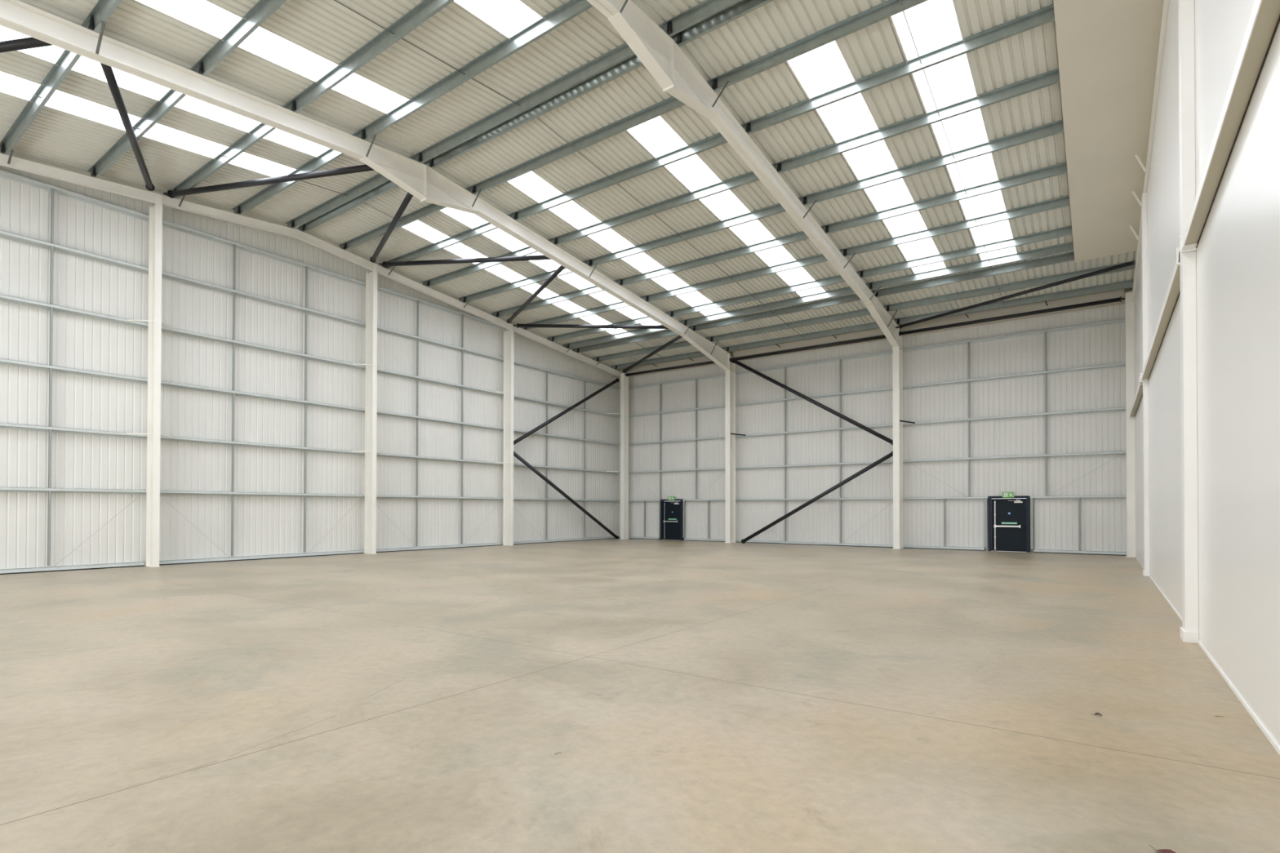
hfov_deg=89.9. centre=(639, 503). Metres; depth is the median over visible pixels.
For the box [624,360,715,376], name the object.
tube
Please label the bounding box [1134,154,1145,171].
stay
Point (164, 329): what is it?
wall rail
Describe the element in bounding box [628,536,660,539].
base rail
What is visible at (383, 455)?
wall rail
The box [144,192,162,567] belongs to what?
post
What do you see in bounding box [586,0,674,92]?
rafter
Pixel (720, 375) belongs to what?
wall rail
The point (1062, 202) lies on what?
purlin
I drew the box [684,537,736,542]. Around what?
base rail
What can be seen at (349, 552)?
base rail
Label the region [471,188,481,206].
stay
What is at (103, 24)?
stay
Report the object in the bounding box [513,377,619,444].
tube
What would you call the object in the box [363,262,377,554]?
post
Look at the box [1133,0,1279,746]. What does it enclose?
wall
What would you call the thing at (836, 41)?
window
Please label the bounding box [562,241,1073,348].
purlin
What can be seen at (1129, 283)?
purlin
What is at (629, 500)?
wall rail
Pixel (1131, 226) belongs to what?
stay
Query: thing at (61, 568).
base rail
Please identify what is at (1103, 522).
wall
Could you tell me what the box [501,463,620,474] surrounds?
wall rail
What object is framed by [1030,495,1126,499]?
wall rail
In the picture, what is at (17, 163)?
rafter
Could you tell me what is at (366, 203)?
rod
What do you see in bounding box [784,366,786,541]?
bar
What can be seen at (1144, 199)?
post
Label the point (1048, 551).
base rail
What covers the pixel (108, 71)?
tube
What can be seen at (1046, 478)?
bar
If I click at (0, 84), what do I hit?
rod
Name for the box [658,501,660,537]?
bar
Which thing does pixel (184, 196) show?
stay
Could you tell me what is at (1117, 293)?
trim
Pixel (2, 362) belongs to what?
wall rail
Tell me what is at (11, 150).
stay
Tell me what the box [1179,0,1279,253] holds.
beam
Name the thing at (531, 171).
window
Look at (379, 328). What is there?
wall rail
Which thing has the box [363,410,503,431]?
wall rail
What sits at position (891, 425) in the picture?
wall rail
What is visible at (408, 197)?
tube
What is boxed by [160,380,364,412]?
wall rail
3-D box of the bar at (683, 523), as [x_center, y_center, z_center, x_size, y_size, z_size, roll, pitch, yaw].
[2.364,0.872,34.448,0.100,2.008,0.070,0,-1,36]
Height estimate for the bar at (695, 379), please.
6.392 m
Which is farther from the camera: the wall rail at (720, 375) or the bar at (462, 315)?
the wall rail at (720, 375)
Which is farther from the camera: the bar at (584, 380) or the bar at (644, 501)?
the bar at (644, 501)
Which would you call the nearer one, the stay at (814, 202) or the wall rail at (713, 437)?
the stay at (814, 202)
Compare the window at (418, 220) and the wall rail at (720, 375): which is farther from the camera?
the wall rail at (720, 375)
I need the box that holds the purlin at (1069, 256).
[571,251,1074,352]
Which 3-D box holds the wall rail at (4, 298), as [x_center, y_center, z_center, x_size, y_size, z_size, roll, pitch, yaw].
[-16.301,-5.197,15.990,0.192,0.125,6.752,0,-1,36]
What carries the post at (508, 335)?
on the floor
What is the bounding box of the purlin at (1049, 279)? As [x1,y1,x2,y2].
[591,260,1135,361]
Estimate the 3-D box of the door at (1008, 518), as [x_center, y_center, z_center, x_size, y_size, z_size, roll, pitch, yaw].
[14.730,0.819,25.610,1.440,2.215,0.261,0,-1,36]
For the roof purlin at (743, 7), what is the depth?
14.93 m
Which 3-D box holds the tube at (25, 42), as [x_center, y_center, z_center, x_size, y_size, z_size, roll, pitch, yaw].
[-14.133,-8.308,12.107,7.524,0.239,0.210,0,-1,9]
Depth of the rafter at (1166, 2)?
13.56 m
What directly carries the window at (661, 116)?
attached to the ceiling
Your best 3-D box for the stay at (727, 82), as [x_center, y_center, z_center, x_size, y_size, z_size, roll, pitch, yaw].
[1.756,-8.941,14.005,0.426,0.451,0.045,0,-1,36]
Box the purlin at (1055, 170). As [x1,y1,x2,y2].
[490,161,1067,317]
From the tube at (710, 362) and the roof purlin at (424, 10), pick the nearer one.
the roof purlin at (424, 10)
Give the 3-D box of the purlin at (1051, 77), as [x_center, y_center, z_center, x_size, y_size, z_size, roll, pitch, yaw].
[0.618,-8.870,19.162,23.210,0.247,0.149,0,-1,36]
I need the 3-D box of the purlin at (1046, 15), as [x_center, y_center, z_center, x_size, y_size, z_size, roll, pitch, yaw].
[-0.444,-9.056,17.686,23.210,0.247,0.149,0,-1,36]
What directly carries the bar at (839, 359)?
on the base rail at (737, 540)
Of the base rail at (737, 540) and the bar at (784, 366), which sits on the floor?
the base rail at (737, 540)
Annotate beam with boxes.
[1128,376,1142,417]
[1140,247,1180,382]
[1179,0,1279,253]
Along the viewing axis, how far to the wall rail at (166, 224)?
21.13 m
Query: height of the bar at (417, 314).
9.978 m
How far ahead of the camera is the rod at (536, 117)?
19.20 m
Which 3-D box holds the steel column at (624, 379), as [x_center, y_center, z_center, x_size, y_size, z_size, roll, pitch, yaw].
[-0.909,-2.615,35.910,0.390,9.240,0.500,0,-1,36]
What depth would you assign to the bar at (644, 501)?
35.94 m
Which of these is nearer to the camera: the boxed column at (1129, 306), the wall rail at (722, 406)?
the boxed column at (1129, 306)
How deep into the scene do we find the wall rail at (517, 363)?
33.11 m
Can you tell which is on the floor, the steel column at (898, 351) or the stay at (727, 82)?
the steel column at (898, 351)
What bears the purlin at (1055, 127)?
on the rafter at (304, 237)
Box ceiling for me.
[0,0,1137,367]
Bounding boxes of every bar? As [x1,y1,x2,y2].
[47,187,53,565]
[231,244,235,555]
[303,266,307,552]
[415,300,418,546]
[460,314,463,544]
[545,370,547,539]
[583,380,586,537]
[644,501,645,537]
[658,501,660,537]
[659,383,661,499]
[682,501,684,537]
[695,378,697,499]
[707,500,709,538]
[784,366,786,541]
[839,359,841,542]
[943,498,945,546]
[968,342,969,497]
[984,498,987,547]
[1030,497,1033,549]
[1044,331,1047,496]
[1078,497,1079,551]
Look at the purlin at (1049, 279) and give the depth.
25.44 m
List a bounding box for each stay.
[7,149,13,164]
[95,22,105,54]
[126,433,152,435]
[127,319,154,321]
[178,195,185,206]
[365,135,376,156]
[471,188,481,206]
[619,0,627,13]
[711,80,728,106]
[803,199,817,218]
[843,252,856,268]
[869,286,880,299]
[887,310,897,327]
[899,420,915,423]
[1129,225,1137,239]
[1132,191,1141,206]
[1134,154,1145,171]
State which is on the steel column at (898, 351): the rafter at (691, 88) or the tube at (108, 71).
the rafter at (691, 88)
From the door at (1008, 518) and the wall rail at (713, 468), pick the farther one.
the wall rail at (713, 468)
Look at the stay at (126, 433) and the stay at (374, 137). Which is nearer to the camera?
the stay at (374, 137)
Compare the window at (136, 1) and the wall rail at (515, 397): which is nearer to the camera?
the window at (136, 1)
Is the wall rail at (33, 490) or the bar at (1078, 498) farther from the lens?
the bar at (1078, 498)
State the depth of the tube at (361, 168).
17.49 m
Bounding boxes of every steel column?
[618,373,628,539]
[724,354,736,542]
[892,327,904,549]
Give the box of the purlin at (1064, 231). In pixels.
[546,225,1072,342]
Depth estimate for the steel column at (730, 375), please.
32.11 m
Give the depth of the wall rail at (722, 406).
34.75 m
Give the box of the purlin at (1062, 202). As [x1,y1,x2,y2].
[520,195,1070,329]
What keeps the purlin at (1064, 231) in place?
on the rafter at (304, 237)
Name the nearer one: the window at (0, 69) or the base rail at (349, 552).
the window at (0, 69)
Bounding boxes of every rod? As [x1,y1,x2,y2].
[0,84,347,195]
[54,493,142,566]
[160,495,229,557]
[315,497,362,546]
[333,0,520,106]
[365,203,666,359]
[536,117,802,337]
[898,0,1004,304]
[1048,453,1123,495]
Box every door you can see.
[660,499,684,540]
[987,495,1030,552]
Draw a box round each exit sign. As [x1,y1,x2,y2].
[667,496,675,500]
[1002,492,1013,497]
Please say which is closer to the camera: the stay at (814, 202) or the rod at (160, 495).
the stay at (814, 202)
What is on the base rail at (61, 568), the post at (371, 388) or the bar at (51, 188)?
the bar at (51, 188)
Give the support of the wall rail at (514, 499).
attached to the wall at (263, 525)
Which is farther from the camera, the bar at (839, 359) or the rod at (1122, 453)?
the bar at (839, 359)
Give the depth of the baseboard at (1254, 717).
5.73 m
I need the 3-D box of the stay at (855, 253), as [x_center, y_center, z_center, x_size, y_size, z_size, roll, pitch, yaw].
[6.936,-8.033,21.208,0.426,0.451,0.045,0,-1,36]
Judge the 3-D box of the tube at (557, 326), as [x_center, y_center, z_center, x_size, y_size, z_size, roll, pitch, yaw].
[-2.145,-7.949,28.786,7.437,0.627,0.210,0,-1,10]
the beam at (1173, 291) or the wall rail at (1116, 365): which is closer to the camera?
the beam at (1173, 291)
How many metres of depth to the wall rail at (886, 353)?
30.16 m
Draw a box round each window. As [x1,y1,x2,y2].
[0,69,298,177]
[16,49,318,158]
[133,0,412,115]
[400,219,628,334]
[439,210,641,324]
[453,0,546,39]
[506,170,726,316]
[626,115,826,296]
[785,40,946,274]
[889,0,1017,261]
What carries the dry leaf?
on the floor
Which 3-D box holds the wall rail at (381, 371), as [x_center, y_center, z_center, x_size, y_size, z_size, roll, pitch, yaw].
[-8.384,-5.078,27.010,0.192,0.125,6.852,0,-1,36]
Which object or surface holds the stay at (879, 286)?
attached to the rafter at (691, 88)
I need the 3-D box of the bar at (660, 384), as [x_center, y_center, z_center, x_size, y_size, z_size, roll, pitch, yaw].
[1.135,-3.393,35.377,0.050,6.392,0.070,0,-1,36]
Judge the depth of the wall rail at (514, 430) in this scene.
33.29 m
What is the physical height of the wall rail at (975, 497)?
0.125 m
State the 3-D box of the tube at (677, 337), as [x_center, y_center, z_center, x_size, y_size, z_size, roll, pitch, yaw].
[0.520,-7.465,32.348,0.210,0.327,7.752,0,-1,-22]
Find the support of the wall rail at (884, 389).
attached to the wall at (1103, 522)
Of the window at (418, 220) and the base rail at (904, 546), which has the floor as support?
the base rail at (904, 546)
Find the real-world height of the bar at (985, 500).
2.008 m
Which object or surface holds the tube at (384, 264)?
attached to the rafter at (441, 190)
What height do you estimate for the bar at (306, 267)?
9.978 m
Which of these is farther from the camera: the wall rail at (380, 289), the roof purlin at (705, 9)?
the wall rail at (380, 289)
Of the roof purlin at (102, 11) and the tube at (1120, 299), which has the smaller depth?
the roof purlin at (102, 11)
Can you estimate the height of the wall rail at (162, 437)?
0.125 m
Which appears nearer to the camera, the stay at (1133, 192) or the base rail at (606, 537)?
the stay at (1133, 192)
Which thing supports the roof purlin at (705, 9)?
on the rafter at (409, 174)
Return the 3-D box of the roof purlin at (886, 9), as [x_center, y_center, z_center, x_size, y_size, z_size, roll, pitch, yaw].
[-1.412,-9.226,16.339,23.210,0.247,0.149,0,-1,36]
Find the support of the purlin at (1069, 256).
on the rafter at (441, 190)
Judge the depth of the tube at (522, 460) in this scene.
32.46 m
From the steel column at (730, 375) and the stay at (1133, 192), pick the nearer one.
the stay at (1133, 192)
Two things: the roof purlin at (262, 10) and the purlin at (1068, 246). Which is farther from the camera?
the purlin at (1068, 246)
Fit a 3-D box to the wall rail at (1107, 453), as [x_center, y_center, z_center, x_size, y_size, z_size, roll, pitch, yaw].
[14.696,-1.826,25.674,7.997,0.125,0.178,0,-1,36]
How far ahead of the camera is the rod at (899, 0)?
14.95 m
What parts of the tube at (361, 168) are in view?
plate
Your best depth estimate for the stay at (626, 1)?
11.36 m
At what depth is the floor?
5.39 m
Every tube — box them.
[0,36,52,52]
[100,62,155,191]
[163,164,374,198]
[369,191,413,262]
[378,254,551,267]
[506,265,564,323]
[513,323,668,328]
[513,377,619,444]
[513,451,618,538]
[622,335,682,373]
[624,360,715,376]
[728,335,886,361]
[731,360,893,444]
[741,451,893,543]
[895,260,1133,328]
[898,296,1124,336]
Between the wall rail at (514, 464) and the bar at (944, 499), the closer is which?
the bar at (944, 499)
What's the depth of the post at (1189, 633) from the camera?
8.09 m
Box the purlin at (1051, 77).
[421,67,1060,287]
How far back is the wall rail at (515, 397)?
33.02 m
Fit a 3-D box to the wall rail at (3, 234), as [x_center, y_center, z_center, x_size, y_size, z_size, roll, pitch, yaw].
[-16.299,-6.812,16.006,0.192,0.125,6.752,0,-1,36]
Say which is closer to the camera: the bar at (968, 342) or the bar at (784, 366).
the bar at (968, 342)
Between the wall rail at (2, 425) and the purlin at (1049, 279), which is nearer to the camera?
the wall rail at (2, 425)
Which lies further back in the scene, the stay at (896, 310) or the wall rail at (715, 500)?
the wall rail at (715, 500)
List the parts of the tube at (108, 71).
plate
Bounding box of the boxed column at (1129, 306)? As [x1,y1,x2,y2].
[1124,291,1135,557]
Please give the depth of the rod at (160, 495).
19.57 m
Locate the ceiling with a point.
(57, 139)
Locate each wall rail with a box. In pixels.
[0,168,149,222]
[0,230,148,274]
[0,293,147,328]
[0,358,147,384]
[0,422,146,439]
[0,487,146,494]
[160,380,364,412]
[160,435,364,455]
[160,490,364,497]
[161,271,365,327]
[161,325,365,369]
[162,219,365,287]
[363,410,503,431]
[363,453,503,465]
[363,494,503,500]
[364,284,499,327]
[364,325,503,361]
[364,368,503,395]
[501,360,620,390]
[501,395,620,417]
[501,429,620,446]
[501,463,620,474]
[501,497,620,502]
[628,372,737,389]
[628,404,737,417]
[628,435,737,445]
[628,466,737,474]
[628,499,660,502]
[682,498,737,502]
[736,350,893,374]
[736,386,893,406]
[736,423,893,438]
[736,460,893,470]
[736,497,893,501]
[902,318,1124,352]
[902,362,1125,389]
[902,406,1125,426]
[902,451,1125,463]
[902,496,987,500]
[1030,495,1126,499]
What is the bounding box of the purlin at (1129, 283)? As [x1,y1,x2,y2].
[609,279,1133,369]
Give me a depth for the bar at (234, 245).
20.47 m
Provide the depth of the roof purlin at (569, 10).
14.11 m
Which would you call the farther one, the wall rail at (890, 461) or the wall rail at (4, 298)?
the wall rail at (890, 461)
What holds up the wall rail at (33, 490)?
attached to the wall at (263, 525)
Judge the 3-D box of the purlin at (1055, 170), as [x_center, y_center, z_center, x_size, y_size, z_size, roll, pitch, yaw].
[2.741,-8.498,22.115,23.210,0.247,0.149,0,-1,36]
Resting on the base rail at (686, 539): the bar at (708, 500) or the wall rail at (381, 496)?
the bar at (708, 500)
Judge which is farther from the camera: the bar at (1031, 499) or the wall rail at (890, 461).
the wall rail at (890, 461)
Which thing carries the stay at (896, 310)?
attached to the rafter at (691, 88)
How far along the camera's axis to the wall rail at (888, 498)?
30.21 m
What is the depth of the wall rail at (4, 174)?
17.34 m
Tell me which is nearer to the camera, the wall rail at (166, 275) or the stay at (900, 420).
the wall rail at (166, 275)
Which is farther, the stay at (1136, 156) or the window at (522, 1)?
the stay at (1136, 156)
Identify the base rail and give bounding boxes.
[0,561,145,574]
[159,550,363,565]
[376,542,502,552]
[502,536,620,544]
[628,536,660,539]
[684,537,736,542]
[735,539,893,547]
[902,545,985,551]
[1033,549,1126,555]
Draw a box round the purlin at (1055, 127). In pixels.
[457,119,1064,302]
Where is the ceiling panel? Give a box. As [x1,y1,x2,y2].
[1053,0,1164,262]
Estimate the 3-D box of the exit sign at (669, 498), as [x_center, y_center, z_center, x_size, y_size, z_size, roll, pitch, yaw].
[1.708,-0.267,34.838,0.430,0.210,0.066,0,-1,36]
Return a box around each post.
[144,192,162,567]
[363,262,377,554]
[502,324,514,545]
[1141,191,1149,576]
[1177,0,1199,643]
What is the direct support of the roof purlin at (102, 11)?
on the rafter at (17, 163)
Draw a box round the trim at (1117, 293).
[611,288,1132,378]
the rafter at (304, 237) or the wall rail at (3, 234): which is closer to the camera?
the wall rail at (3, 234)
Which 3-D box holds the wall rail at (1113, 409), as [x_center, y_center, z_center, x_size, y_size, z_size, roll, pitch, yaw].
[14.698,-3.442,25.690,7.997,0.125,0.178,0,-1,36]
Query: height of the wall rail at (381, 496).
0.125 m
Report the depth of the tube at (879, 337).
29.45 m
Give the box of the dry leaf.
[1150,845,1175,852]
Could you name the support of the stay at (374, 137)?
attached to the rafter at (409, 174)
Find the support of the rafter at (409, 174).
attached to the rafter at (441, 190)
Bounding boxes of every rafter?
[0,0,426,201]
[0,153,298,238]
[296,230,622,377]
[421,164,729,371]
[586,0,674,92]
[663,40,898,347]
[1131,0,1168,302]
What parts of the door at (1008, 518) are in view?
bolt rod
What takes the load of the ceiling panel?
attached to the rafter at (1166, 2)
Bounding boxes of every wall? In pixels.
[0,164,619,568]
[619,303,1126,551]
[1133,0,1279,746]
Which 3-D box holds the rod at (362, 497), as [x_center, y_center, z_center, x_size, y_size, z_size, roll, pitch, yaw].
[-10.971,0.752,23.179,0.011,1.978,1.988,0,-1,36]
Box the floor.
[0,538,1279,852]
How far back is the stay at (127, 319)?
18.27 m
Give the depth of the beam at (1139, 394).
19.24 m
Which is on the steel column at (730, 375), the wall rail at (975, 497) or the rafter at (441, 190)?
the rafter at (441, 190)
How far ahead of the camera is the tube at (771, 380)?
29.32 m
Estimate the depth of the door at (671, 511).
34.92 m
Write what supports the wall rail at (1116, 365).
attached to the wall at (1103, 522)
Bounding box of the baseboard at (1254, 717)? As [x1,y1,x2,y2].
[1135,556,1279,755]
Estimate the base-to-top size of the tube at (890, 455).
4.206 m
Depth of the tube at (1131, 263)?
22.71 m
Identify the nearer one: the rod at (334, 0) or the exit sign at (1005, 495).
the rod at (334, 0)
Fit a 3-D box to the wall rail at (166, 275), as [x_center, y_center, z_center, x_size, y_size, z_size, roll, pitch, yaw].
[-12.355,-6.753,21.496,0.192,0.125,6.752,0,-1,36]
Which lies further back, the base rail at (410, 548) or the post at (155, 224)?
the base rail at (410, 548)
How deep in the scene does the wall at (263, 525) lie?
20.98 m
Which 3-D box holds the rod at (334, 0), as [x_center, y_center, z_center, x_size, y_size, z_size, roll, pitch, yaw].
[-7.749,-8.632,8.208,0.020,1.600,16.902,0,-1,36]
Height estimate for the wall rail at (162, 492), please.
0.125 m
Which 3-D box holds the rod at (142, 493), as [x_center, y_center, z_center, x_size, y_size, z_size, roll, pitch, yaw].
[-14.900,0.693,17.709,0.011,1.978,1.918,0,-1,36]
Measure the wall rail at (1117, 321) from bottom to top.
0.125 m
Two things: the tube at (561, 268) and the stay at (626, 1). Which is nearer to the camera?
the stay at (626, 1)
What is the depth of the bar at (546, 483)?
32.05 m

